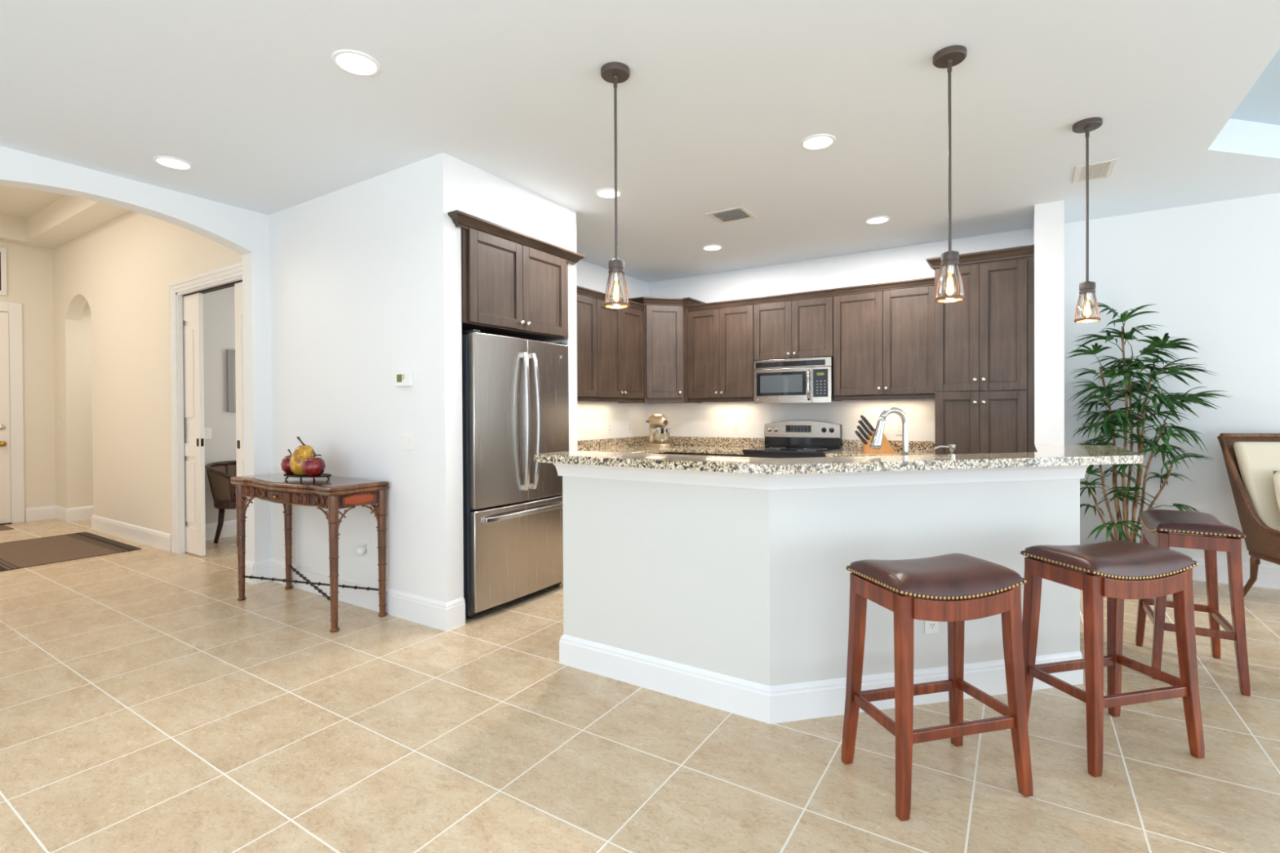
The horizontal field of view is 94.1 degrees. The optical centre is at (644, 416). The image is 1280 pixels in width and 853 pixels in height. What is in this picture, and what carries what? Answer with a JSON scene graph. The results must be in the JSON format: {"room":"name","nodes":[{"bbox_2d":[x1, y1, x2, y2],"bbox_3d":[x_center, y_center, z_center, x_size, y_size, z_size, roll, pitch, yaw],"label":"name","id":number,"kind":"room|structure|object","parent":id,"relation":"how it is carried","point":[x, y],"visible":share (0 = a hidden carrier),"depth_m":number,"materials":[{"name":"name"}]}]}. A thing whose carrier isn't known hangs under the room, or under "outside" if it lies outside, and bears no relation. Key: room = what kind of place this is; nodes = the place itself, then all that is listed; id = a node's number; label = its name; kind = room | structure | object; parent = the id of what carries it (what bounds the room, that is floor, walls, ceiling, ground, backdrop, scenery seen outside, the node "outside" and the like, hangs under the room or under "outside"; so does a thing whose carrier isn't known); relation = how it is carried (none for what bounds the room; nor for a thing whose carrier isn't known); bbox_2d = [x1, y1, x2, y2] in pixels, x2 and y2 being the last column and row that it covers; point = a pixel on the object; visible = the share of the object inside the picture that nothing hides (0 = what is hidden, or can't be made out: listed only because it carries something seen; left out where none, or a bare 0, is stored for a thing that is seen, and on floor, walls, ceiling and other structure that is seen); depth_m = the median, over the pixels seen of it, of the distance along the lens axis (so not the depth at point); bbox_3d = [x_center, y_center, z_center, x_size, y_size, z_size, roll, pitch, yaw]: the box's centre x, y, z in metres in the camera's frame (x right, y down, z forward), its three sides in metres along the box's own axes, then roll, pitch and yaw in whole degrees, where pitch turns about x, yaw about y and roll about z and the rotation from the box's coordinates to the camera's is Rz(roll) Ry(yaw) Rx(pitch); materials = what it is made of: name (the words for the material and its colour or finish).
{"room":"open-plan kitchen","nodes":[
{"label":"open-plan kitchen","id":0,"kind":"room"},
{"bbox_2d":[0,240,55,521],"bbox_3d":[-8.175,-0.402,6.455,0.120,3.385,2.560,0,0,32],"label":"wall","id":1,"kind":"structure","parent":0,"point":[29,270],"depth_m":7.37,"materials":[{"name":"beige paint"}]},
{"bbox_2d":[0,247,6,295],"bbox_3d":[-7.933,-1.733,6.697,0.029,0.560,1.050,0,0,32],"label":"window","id":2,"kind":"structure","parent":1,"relation":"in","point":[2,251],"depth_m":7.11,"materials":[{"name":"white"}]},
{"bbox_2d":[0,311,12,524],"bbox_3d":[-7.846,0.021,6.752,0.111,2.532,0.915,0,0,32],"label":"front door","id":3,"kind":"structure","parent":1,"relation":"in","point":[5,457],"depth_m":7.11,"materials":[{"name":"white wood"}]},
{"bbox_2d":[0,301,24,523],"bbox_3d":[-7.883,-0.045,6.778,0.024,2.664,1.150,0,0,32],"label":"door frame","id":4,"kind":"structure","parent":1,"relation":"in","point":[14,310],"depth_m":7.21,"materials":[{"name":"white wood"}]},
{"bbox_2d":[25,505,93,522],"bbox_3d":[-6.885,1.191,7.922,0.486,0.165,1.810,0,0,32],"label":"baseboard","id":5,"kind":"structure","parent":1,"relation":"attached to","point":[36,513],"depth_m":7.36,"materials":[{"name":"white"}]},
{"bbox_2d":[0,185,64,218],"bbox_3d":[-6.012,-2.382,5.088,4.800,0.030,2.200,0,0,32],"label":"ceiling","id":6,"kind":"structure","parent":0,"point":[19,202],"depth_m":6.53,"materials":[{"name":"beige paint"}]},
{"bbox_2d":[0,195,132,249],"bbox_3d":[-5.917,-2.232,5.070,5.380,0.270,2.570,0,0,32],"label":"ceiling","id":7,"kind":"structure","parent":0,"point":[68,218],"depth_m":6.69,"materials":[{"name":"beige paint"}]},
{"bbox_2d":[80,302,93,506],"bbox_3d":[-6.157,-0.155,7.808,1.140,2.850,1.600,0,0,32],"label":"wall","id":8,"kind":"structure","parent":0,"point":[86,320],"depth_m":7.41,"materials":[{"name":"beige paint"}]},
{"bbox_2d":[0,146,271,562],"bbox_3d":[-4.686,-0.390,1.995,0.150,3.385,6.360,0,0,32],"label":"wall","id":9,"kind":"structure","parent":0,"point":[245,232],"depth_m":4.48,"materials":[{"name":"white paint"}]},
{"bbox_2d":[244,560,254,584],"bbox_3d":[-3.043,1.193,4.584,0.150,0.165,0.016,0,0,32],"label":"baseboard","id":10,"kind":"object","parent":9,"relation":"attached to","point":[250,566],"visible":0.74,"depth_m":4.56,"materials":[{"name":"white"}]},
{"bbox_2d":[202,286,236,524],"bbox_3d":[-2.622,-0.160,6.277,3.350,2.844,2.800,0,0,32],"label":"wall","id":11,"kind":"structure","parent":0,"point":[219,306],"depth_m":6.25,"materials":[{"name":"white paint"}]},
{"bbox_2d":[204,427,211,439],"bbox_3d":[-4.536,0.173,6.151,0.010,0.115,0.116,0,0,32],"label":"light switch","id":12,"kind":"object","parent":11,"relation":"attached to","point":[207,431],"visible":0.68,"depth_m":6.17,"materials":[{"name":"white plastic"}]},
{"bbox_2d":[204,520,236,540],"bbox_3d":[-3.948,1.181,7.073,0.016,0.165,2.700,0,0,32],"label":"baseboard","id":13,"kind":"structure","parent":11,"relation":"attached to","point":[229,527],"depth_m":6.28,"materials":[{"name":"white"}]},
{"bbox_2d":[226,349,235,412],"bbox_3d":[-4.242,-0.387,6.592,0.035,0.660,0.660,0,0,32],"label":"wall picture","id":14,"kind":"object","parent":11,"relation":"attached to","point":[230,354],"visible":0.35,"depth_m":6.33,"materials":[{"name":"grey"}]},
{"bbox_2d":[52,152,463,602],"bbox_3d":[-4.318,-0.417,5.609,7.500,3.385,0.140,0,0,32],"label":"wall","id":15,"kind":"structure","parent":0,"point":[365,277],"depth_m":4.21,"materials":[{"name":"white paint"}]},
{"bbox_2d":[58,418,61,427],"bbox_3d":[-7.245,0.079,7.380,0.070,0.115,0.010,0,0,32],"label":"light switch","id":16,"kind":"object","parent":15,"relation":"attached to","point":[60,420],"visible":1,"depth_m":7.37,"materials":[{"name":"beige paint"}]},
{"bbox_2d":[91,514,171,551],"bbox_3d":[-5.355,1.194,6.274,2.126,0.165,0.156,0,0,32],"label":"baseboard","id":17,"kind":"structure","parent":15,"relation":"attached to","point":[147,536],"depth_m":6.12,"materials":[{"name":"white wood"}]},
{"bbox_2d":[168,262,242,554],"bbox_3d":[-3.724,0.010,5.195,1.633,2.536,0.111,0,0,32],"label":"door frame","id":18,"kind":"structure","parent":15,"relation":"in","point":[209,282],"depth_m":5.55,"materials":[{"name":"white wood"}]},
{"bbox_2d":[182,292,205,555],"bbox_3d":[-4.404,0.068,5.658,0.902,2.400,0.038,0,0,32],"label":"pocket door","id":19,"kind":"structure","parent":18,"relation":"attached to","point":[193,304],"depth_m":5.48,"materials":[{"name":"white wood"}]},
{"bbox_2d":[234,280,244,476],"bbox_3d":[-3.232,0.067,4.915,0.512,2.400,0.038,0,0,32],"label":"pocket door","id":20,"kind":"structure","parent":18,"relation":"attached to","point":[237,286],"depth_m":5.00,"materials":[{"name":"white wood"}]},
{"bbox_2d":[254,559,465,631],"bbox_3d":[-2.037,1.191,4.102,2.076,0.165,0.145,0,0,29],"label":"baseboard","id":21,"kind":"structure","parent":15,"relation":"attached to","point":[442,615],"depth_m":3.89,"materials":[{"name":"white wood"}]},
{"bbox_2d":[363,538,370,556],"bbox_3d":[-1.851,0.874,3.971,0.070,0.115,0.008,0,0,32],"label":"wall outlet","id":22,"kind":"object","parent":15,"relation":"attached to","point":[366,542],"visible":1,"depth_m":3.96,"materials":[{"name":"white plastic"}]},
{"bbox_2d":[355,545,365,555],"bbox_3d":[-1.887,0.889,3.961,0.068,0.068,0.054,0,0,32],"label":"plug","id":23,"kind":"object","parent":22,"relation":"attached to","point":[360,550],"visible":1,"depth_m":3.94,"materials":[{"name":"white plastic"}]},
{"bbox_2d":[395,371,413,386],"bbox_3d":[-1.503,-0.236,3.728,0.150,0.090,0.027,0,0,32],"label":"thermostat","id":24,"kind":"object","parent":15,"relation":"attached to","point":[402,379],"visible":1,"depth_m":3.71,"materials":[{"name":"white plastic"}]},
{"bbox_2d":[401,431,413,449],"bbox_3d":[-1.484,0.148,3.729,0.116,0.115,0.010,0,0,32],"label":"light switch","id":25,"kind":"object","parent":15,"relation":"attached to","point":[407,437],"visible":1,"depth_m":3.73,"materials":[{"name":"white plastic"}]},
{"bbox_2d":[460,160,577,582],"bbox_3d":[-1.185,-0.155,4.361,0.870,2.844,1.120,0,0,32],"label":"wall","id":26,"kind":"structure","parent":0,"point":[484,195],"depth_m":4.18,"materials":[{"name":"white paint"}]},
{"bbox_2d":[448,209,585,341],"bbox_3d":[-1.057,-0.905,4.218,0.669,0.646,1.228,0,0,32],"label":"upper cabinet","id":27,"kind":"object","parent":26,"relation":"attached to","point":[514,283],"visible":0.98,"depth_m":3.98,"materials":[{"name":"brown wood"}]},
{"bbox_2d":[576,259,648,440],"bbox_3d":[-0.953,-0.165,5.661,0.130,2.844,3.565,0,0,32],"label":"wall","id":28,"kind":"structure","parent":0,"point":[593,417],"depth_m":6.40,"materials":[{"name":"white paint"}]},
{"bbox_2d":[576,285,598,401],"bbox_3d":[-0.721,-0.667,5.559,0.372,1.048,0.490,0,0,32],"label":"upper cabinet","id":29,"kind":"object","parent":28,"relation":"attached to","point":[586,302],"visible":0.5,"depth_m":5.56,"materials":[{"name":"brown wood"}]},
{"bbox_2d":[595,291,645,402],"bbox_3d":[-0.359,-0.673,6.118,0.386,1.048,0.838,0,0,32],"label":"upper cabinet","id":30,"kind":"object","parent":28,"relation":"attached to","point":[620,331],"visible":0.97,"depth_m":6.00,"materials":[{"name":"brown wood"}]},
{"bbox_2d":[626,422,631,432],"bbox_3d":[-0.171,0.115,6.764,0.008,0.115,0.070,0,0,32],"label":"wall outlet","id":31,"kind":"object","parent":28,"relation":"attached to","point":[628,424],"visible":1,"depth_m":6.76,"materials":[{"name":"white plastic"}]},
{"bbox_2d":[0,0,1279,283],"bbox_3d":[-0.557,-1.663,1.552,11.800,0.205,10.055,0,0,32],"label":"ceiling","id":32,"kind":"structure","parent":0,"point":[717,104],"depth_m":3.00,"materials":[{"name":"white paint"}]},
{"bbox_2d":[152,155,193,169],"bbox_3d":[-2.892,-1.558,3.658,0.196,0.008,0.196,0,0,32],"label":"recessed light","id":33,"kind":"object","parent":32,"relation":"in","point":[165,161],"visible":1,"depth_m":3.65,"materials":[{"name":"white"}]},
{"bbox_2d":[331,49,380,76],"bbox_3d":[-1.271,-1.560,2.630,0.196,0.008,0.196,0,0,32],"label":"recessed light","id":34,"kind":"object","parent":32,"relation":"in","point":[350,61],"visible":1,"depth_m":2.62,"materials":[{"name":"white"}]},
{"bbox_2d":[595,187,622,199],"bbox_3d":[-0.250,-1.576,4.203,0.196,0.008,0.196,0,0,32],"label":"recessed light","id":35,"kind":"object","parent":32,"relation":"in","point":[606,193],"visible":0.93,"depth_m":4.19,"materials":[{"name":"white"}]},
{"bbox_2d":[600,62,630,308],"bbox_3d":[-0.128,-1.036,2.702,0.132,1.069,0.132,0,0,32],"label":"pendant light","id":36,"kind":"object","parent":32,"relation":"hanging from","point":[615,73],"visible":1,"depth_m":2.69,"materials":[{"name":"brown metal"}]},
{"bbox_2d":[613,272,619,282],"bbox_3d":[-0.126,-0.634,2.705,0.032,0.040,0.032,0,0,32],"label":"socket","id":37,"kind":"object","parent":36,"relation":"attached to","point":[615,275],"depth_m":2.69,"materials":[{"name":"silver metal"}]},
{"bbox_2d":[702,244,722,250],"bbox_3d":[0.642,-1.591,5.603,0.196,0.008,0.196,0,0,32],"label":"recessed light","id":38,"kind":"object","parent":32,"relation":"in","point":[708,247],"visible":1,"depth_m":5.60,"materials":[{"name":"white"}]},
{"bbox_2d":[706,206,756,224],"bbox_3d":[0.689,-1.581,4.685,0.300,0.017,0.300,0,0,32],"label":"ceiling vent","id":39,"kind":"object","parent":32,"relation":"in","point":[740,213],"visible":1,"depth_m":4.68,"materials":[{"name":"white metal"}]},
{"bbox_2d":[800,133,835,150],"bbox_3d":[0.999,-1.578,3.423,0.196,0.008,0.196,0,0,32],"label":"recessed light","id":40,"kind":"object","parent":32,"relation":"in","point":[820,141],"visible":1,"depth_m":3.41,"materials":[{"name":"white"}]},
{"bbox_2d":[864,216,890,224],"bbox_3d":[1.891,-1.592,4.824,0.196,0.008,0.196,0,0,32],"label":"recessed light","id":41,"kind":"object","parent":32,"relation":"in","point":[876,220],"visible":1,"depth_m":4.81,"materials":[{"name":"white"}]},
{"bbox_2d":[933,44,966,302],"bbox_3d":[1.332,-1.043,2.595,0.132,1.069,0.132,0,0,32],"label":"pendant light","id":42,"kind":"object","parent":32,"relation":"hanging from","point":[948,57],"visible":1,"depth_m":2.59,"materials":[{"name":"brown metal"}]},
{"bbox_2d":[940,250,959,275],"bbox_3d":[1.334,-0.672,2.598,0.072,0.103,0.072,0,0,32],"label":"socket","id":43,"kind":"object","parent":42,"relation":"attached to","point":[949,260],"depth_m":2.57,"materials":[{"name":"brown metal"}]},
{"bbox_2d":[1072,117,1102,322],"bbox_3d":[2.399,-1.054,3.222,0.132,1.069,0.132,0,0,32],"label":"pendant light","id":44,"kind":"object","parent":32,"relation":"hanging from","point":[1087,287],"visible":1,"depth_m":3.21,"materials":[{"name":"brown metal"}]},
{"bbox_2d":[1079,280,1095,301],"bbox_3d":[2.401,-0.683,3.225,0.072,0.103,0.072,0,0,32],"label":"socket","id":45,"kind":"object","parent":44,"relation":"attached to","point":[1086,288],"depth_m":3.21,"materials":[{"name":"brown metal"}]},
{"bbox_2d":[1071,158,1117,183],"bbox_3d":[2.916,-1.587,3.860,0.210,0.017,0.330,0,0,32],"label":"ceiling vent","id":46,"kind":"object","parent":32,"relation":"in","point":[1104,169],"visible":0.98,"depth_m":3.83,"materials":[{"name":"white metal"}]},
{"bbox_2d":[0,518,1279,852],"bbox_3d":[-1.850,1.335,2.403,15.300,0.100,10.455,0,0,32],"label":"floor","id":47,"kind":"structure","parent":0,"point":[146,706],"depth_m":2.31,"materials":[{"name":"tile"}]},
{"bbox_2d":[0,524,13,530],"bbox_3d":[-7.485,1.280,6.793,0.440,0.008,0.320,0,0,32],"label":"door mat","id":48,"kind":"object","parent":47,"relation":"on","point":[2,527],"visible":1,"depth_m":6.85,"materials":[{"name":"fabric"}]},
{"bbox_2d":[0,531,141,571],"bbox_3d":[-5.787,1.279,5.747,1.580,0.008,1.000,0,0,32],"label":"rug","id":49,"kind":"object","parent":47,"relation":"on","point":[17,554],"visible":1,"depth_m":5.71,"materials":[{"name":"fabric"}]},
{"bbox_2d":[204,460,237,546],"bbox_3d":[-4.106,0.865,6.098,0.594,0.810,0.660,0,0,24],"label":"barrel chair","id":50,"kind":"object","parent":47,"relation":"on","point":[220,474],"visible":0.45,"depth_m":5.84,"materials":[{"name":"wicker"}]},
{"bbox_2d":[230,472,389,632],"bbox_3d":[-2.259,0.845,3.963,1.247,0.862,0.428,0,0,32],"label":"console table","id":51,"kind":"object","parent":47,"relation":"on","point":[333,494],"visible":0.99,"depth_m":3.79,"materials":[{"name":"brown wood"}]},
{"bbox_2d":[283,473,331,480],"bbox_3d":[-2.228,0.397,3.938,0.376,0.035,0.187,0,0,18],"label":"fruit tray","id":52,"kind":"object","parent":51,"relation":"on","point":[323,475],"visible":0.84,"depth_m":3.87,"materials":[{"name":"black metal"}]},
{"bbox_2d":[280,448,293,474],"bbox_3d":[-2.379,0.301,4.027,0.136,0.166,0.136,0,0,32],"label":"apple","id":53,"kind":"object","parent":52,"relation":"on","point":[285,463],"visible":0.48,"depth_m":3.97,"materials":[{"name":"red food"}]},
{"bbox_2d":[288,436,317,475],"bbox_3d":[-2.252,0.257,3.946,0.174,0.257,0.174,0,0,32],"label":"pear","id":54,"kind":"object","parent":52,"relation":"on","point":[303,451],"visible":0.8,"depth_m":3.88,"materials":[{"name":"yellow food"}]},
{"bbox_2d":[302,453,325,476],"bbox_3d":[-2.136,0.307,3.849,0.136,0.153,0.136,0,0,32],"label":"apple","id":55,"kind":"object","parent":52,"relation":"on","point":[313,466],"visible":1,"depth_m":3.80,"materials":[{"name":"red food"}]},
{"bbox_2d":[462,329,568,618],"bbox_3d":[-1.088,0.362,4.232,0.840,1.812,0.910,0,0,32],"label":"refrigerator","id":56,"kind":"object","parent":47,"relation":"on","point":[515,391],"visible":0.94,"depth_m":3.91,"materials":[{"name":"grey metal"}]},
{"bbox_2d":[667,452,743,457],"bbox_3d":[0.762,0.806,6.296,0.865,0.874,0.649,0,0,32],"label":"base cabinet","id":57,"kind":"object","parent":47,"relation":"on","point":[672,453],"visible":0.02,"depth_m":6.07,"materials":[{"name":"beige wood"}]},
{"bbox_2d":[742,420,842,457],"bbox_3d":[1.445,0.629,5.817,0.786,1.188,0.727,0,0,32],"label":"range","id":58,"kind":"object","parent":47,"relation":"on","point":[789,438],"visible":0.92,"depth_m":5.96,"materials":[{"name":"silver metal"}]},
{"bbox_2d":[742,446,840,454],"bbox_3d":[1.442,0.325,5.813,0.782,0.024,0.612,0,0,32],"label":"cooktop","id":59,"kind":"object","parent":58,"relation":"in","point":[763,450],"depth_m":5.70,"materials":[{"name":"black"}]},
{"bbox_2d":[841,553,1033,821],"bbox_3d":[1.014,0.891,2.096,0.511,0.760,0.340,0,0,-14],"label":"bar stool","id":60,"kind":"object","parent":47,"relation":"on","point":[953,588],"visible":1,"depth_m":1.99,"materials":[{"name":"wood"}]},
{"bbox_2d":[925,244,1034,454],"bbox_3d":[2.819,-0.032,4.988,0.745,2.549,0.658,0,0,32],"label":"pantry cabinet","id":61,"kind":"object","parent":47,"relation":"on","point":[984,340],"visible":0.73,"depth_m":4.70,"materials":[{"name":"brown wood"}]},
{"bbox_2d":[1019,539,1204,777],"bbox_3d":[1.792,0.885,2.313,0.511,0.760,0.340,0,0,-13],"label":"bar stool","id":62,"kind":"object","parent":47,"relation":"on","point":[1132,570],"visible":0.99,"depth_m":2.21,"materials":[{"name":"brown wood"}]},
{"bbox_2d":[1066,302,1234,577],"bbox_3d":[3.670,0.177,4.343,1.004,2.128,0.830,0,0,32],"label":"potted palm","id":63,"kind":"object","parent":47,"relation":"on","point":[1108,428],"visible":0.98,"depth_m":4.40,"materials":[{"name":"green plant"}]},
{"bbox_2d":[1135,509,1250,696],"bbox_3d":[2.719,0.876,2.981,0.340,0.760,0.511,0,0,32],"label":"bar stool","id":64,"kind":"object","parent":47,"relation":"on","point":[1173,528],"visible":0.99,"depth_m":2.84,"materials":[{"name":"brown wood"}]},
{"bbox_2d":[1217,433,1279,596],"bbox_3d":[4.327,0.677,3.827,0.748,1.123,0.630,0,0,13],"label":"dining chair","id":65,"kind":"object","parent":47,"relation":"on","point":[1251,460],"visible":0.99,"depth_m":4.00,"materials":[{"name":"wicker"}]},
{"bbox_2d":[1233,441,1279,529],"bbox_3d":[4.361,0.460,3.972,0.633,0.580,0.184,0,0,13],"label":"cushion","id":66,"kind":"object","parent":65,"relation":"on","point":[1255,463],"depth_m":4.01,"materials":[{"name":"beige fabric"}]},
{"bbox_2d":[1273,471,1279,511],"bbox_3d":[4.315,0.539,3.839,0.400,0.370,0.163,0,0,10],"label":"throw pillow","id":67,"kind":"object","parent":65,"relation":"on","point":[1276,473],"visible":1,"depth_m":3.89,"materials":[{"name":"beige fabric"}]},
{"bbox_3d":[-0.485,0.817,5.667,0.649,0.874,1.810,0,0,32],"label":"base cabinet","id":68,"kind":"object","parent":47,"relation":"on","visible":0},
{"bbox_2d":[577,435,764,454],"bbox_3d":[0.030,0.306,5.707,1.476,0.139,2.438,0,0,32],"label":"countertop","id":69,"kind":"structure","parent":68,"relation":"on","point":[707,445],"depth_m":6.42,"materials":[{"name":"stone"}]},
{"bbox_2d":[645,413,670,447],"bbox_3d":[0.157,0.146,6.640,0.208,0.369,0.345,-1,0,-28],"label":"stand mixer","id":70,"kind":"object","parent":69,"relation":"on","point":[658,437],"visible":1,"depth_m":6.53,"materials":[{"name":"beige metal"}]},
{"bbox_2d":[652,428,670,444],"bbox_3d":[0.189,0.211,6.581,0.208,0.168,0.208,-1,0,-28],"label":"mixing bowl","id":71,"kind":"object","parent":70,"relation":"on","point":[660,436],"depth_m":6.51,"materials":[{"name":"silver metal"}]},
{"bbox_3d":[2.177,0.805,5.400,0.885,0.874,0.649,0,0,32],"label":"base cabinet","id":72,"kind":"object","parent":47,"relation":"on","visible":0},
{"bbox_2d":[825,439,934,457],"bbox_3d":[2.184,0.296,5.411,0.891,0.139,0.633,0,0,32],"label":"countertop","id":73,"kind":"structure","parent":72,"relation":"on","point":[850,447],"depth_m":5.52,"materials":[{"name":"stone"}]},
{"bbox_2d":[854,414,894,453],"bbox_3d":[2.129,0.154,5.507,0.340,0.347,0.116,0,0,12],"label":"knife block","id":74,"kind":"object","parent":73,"relation":"on","point":[886,447],"visible":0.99,"depth_m":5.46,"materials":[{"name":"brown wood"}]},
{"bbox_3d":[0.962,0.826,3.258,2.056,0.875,1.542,0,0,32],"label":"base cabinet","id":75,"kind":"object","parent":47,"relation":"on","visible":0},
{"bbox_3d":[0.957,0.368,3.268,2.078,0.038,1.562,0,0,32],"label":"countertop","id":76,"kind":"structure","parent":75,"relation":"on","visible":0},
{"bbox_2d":[870,407,908,455],"bbox_3d":[1.229,0.151,2.877,0.295,0.398,0.064,0,0,-8],"label":"kitchen faucet","id":77,"kind":"object","parent":76,"relation":"on","point":[876,442],"visible":0.74,"depth_m":2.86,"materials":[{"name":"silver metal"}]},
{"bbox_2d":[933,444,955,453],"bbox_3d":[1.492,0.242,2.952,0.109,0.214,0.039,0,0,-1],"label":"soap dispenser","id":78,"kind":"object","parent":76,"relation":"on","point":[951,446],"visible":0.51,"depth_m":2.95,"materials":[{"name":"silver metal"}]},
{"bbox_2d":[562,475,1079,685],"bbox_3d":[1.089,0.740,2.976,2.955,1.050,0.819,0,0,-8],"label":"wall","id":79,"kind":"structure","parent":0,"point":[746,584],"depth_m":2.65,"materials":[{"name":"white paint"}]},
{"bbox_2d":[552,462,1088,489],"bbox_3d":[1.068,0.255,2.923,3.036,0.080,0.852,0,0,-6],"label":"trim","id":80,"kind":"structure","parent":79,"relation":"attached to","point":[738,480],"depth_m":2.64,"materials":[{"name":"white"}]},
{"bbox_2d":[559,634,1083,724],"bbox_3d":[0.785,1.193,2.721,2.523,0.150,0.586,0,0,8],"label":"baseboard","id":81,"kind":"structure","parent":79,"relation":"attached to","point":[771,704],"depth_m":2.65,"materials":[{"name":"white"}]},
{"bbox_2d":[533,444,1143,474],"bbox_3d":[1.117,0.196,2.923,3.279,0.038,1.046,0,0,-9],"label":"countertop","id":82,"kind":"structure","parent":79,"relation":"on","point":[1045,455],"depth_m":2.58,"materials":[{"name":"stone"}]},
{"bbox_2d":[924,620,938,634],"bbox_3d":[1.278,0.904,2.644,0.070,0.115,0.008,0,0,-13],"label":"wall outlet","id":83,"kind":"object","parent":79,"relation":"attached to","point":[931,627],"visible":0.5,"depth_m":2.64,"materials":[{"name":"white plastic"}]},
{"bbox_2d":[928,622,935,628],"bbox_3d":[1.278,0.925,2.641,0.032,0.028,0.002,0,0,-13],"label":"socket","id":84,"kind":"object","parent":83,"relation":"attached to","point":[931,624],"depth_m":2.64,"materials":[{"name":"white plastic"}]},
{"bbox_2d":[648,192,1279,565],"bbox_3d":[3.581,-0.185,4.969,8.470,2.844,0.120,0,0,32],"label":"wall","id":85,"kind":"structure","parent":0,"point":[1211,271],"depth_m":4.66,"materials":[{"name":"white paint"}]},
{"bbox_2d":[617,296,705,404],"bbox_3d":[0.189,-0.718,6.620,0.768,1.124,0.708,0,0,32],"label":"upper cabinet","id":86,"kind":"object","parent":85,"relation":"attached to","point":[665,319],"visible":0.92,"depth_m":6.43,"materials":[{"name":"brown wood"}]},
{"bbox_2d":[686,297,754,402],"bbox_3d":[0.874,-0.682,6.380,0.757,1.048,0.386,0,0,32],"label":"upper cabinet","id":87,"kind":"object","parent":85,"relation":"attached to","point":[720,335],"visible":0.99,"depth_m":6.23,"materials":[{"name":"brown wood"}]},
{"bbox_2d":[752,288,833,360],"bbox_3d":[1.530,-0.888,5.962,0.794,0.636,0.386,0,0,32],"label":"upper cabinet","id":88,"kind":"object","parent":85,"relation":"attached to","point":[800,325],"visible":0.99,"depth_m":5.81,"materials":[{"name":"brown wood"}]},
{"bbox_2d":[753,356,841,404],"bbox_3d":[1.515,-0.351,5.936,0.775,0.430,0.444,0,0,32],"label":"microwave","id":89,"kind":"object","parent":88,"relation":"attached to","point":[811,380],"visible":1,"depth_m":5.77,"materials":[{"name":"silver metal"}]},
{"bbox_2d":[832,276,934,399],"bbox_3d":[2.241,-0.683,5.513,0.885,1.048,0.386,0,0,32],"label":"upper cabinet","id":90,"kind":"object","parent":85,"relation":"attached to","point":[884,333],"visible":0.95,"depth_m":5.37,"materials":[{"name":"brown wood"}]},
{"bbox_2d":[842,439,934,452],"bbox_3d":[2.348,0.275,5.670,0.891,0.101,0.020,0,0,32],"label":"backsplash","id":91,"kind":"structure","parent":85,"relation":"attached to","point":[913,446],"depth_m":5.61,"materials":[{"name":"stone"}]},
{"bbox_2d":[895,422,902,435],"bbox_3d":[2.416,0.114,5.633,0.070,0.115,0.008,0,0,32],"label":"wall outlet","id":92,"kind":"object","parent":85,"relation":"attached to","point":[898,425],"visible":0.89,"depth_m":5.63,"materials":[{"name":"white plastic"}]},
{"bbox_2d":[1191,557,1279,589],"bbox_3d":[5.299,1.154,3.813,4.332,0.165,0.016,0,0,32],"label":"baseboard","id":93,"kind":"structure","parent":85,"relation":"attached to","point":[1268,575],"depth_m":4.36,"materials":[{"name":"white"}]},
{"bbox_2d":[1032,200,1064,452],"bbox_3d":[3.211,-0.181,4.738,0.184,2.844,0.665,0,0,32],"label":"wall","id":94,"kind":"structure","parent":0,"point":[1048,228],"depth_m":4.45,"materials":[{"name":"white paint"}]},
{"bbox_2d":[1230,48,1279,124],"bbox_3d":[3.539,-1.808,1.290,3.000,0.045,4.800,0,0,32],"label":"skylight","id":95,"kind":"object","parent":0,"point":[1261,104],"depth_m":3.38,"materials":[{"name":"blue paint"}]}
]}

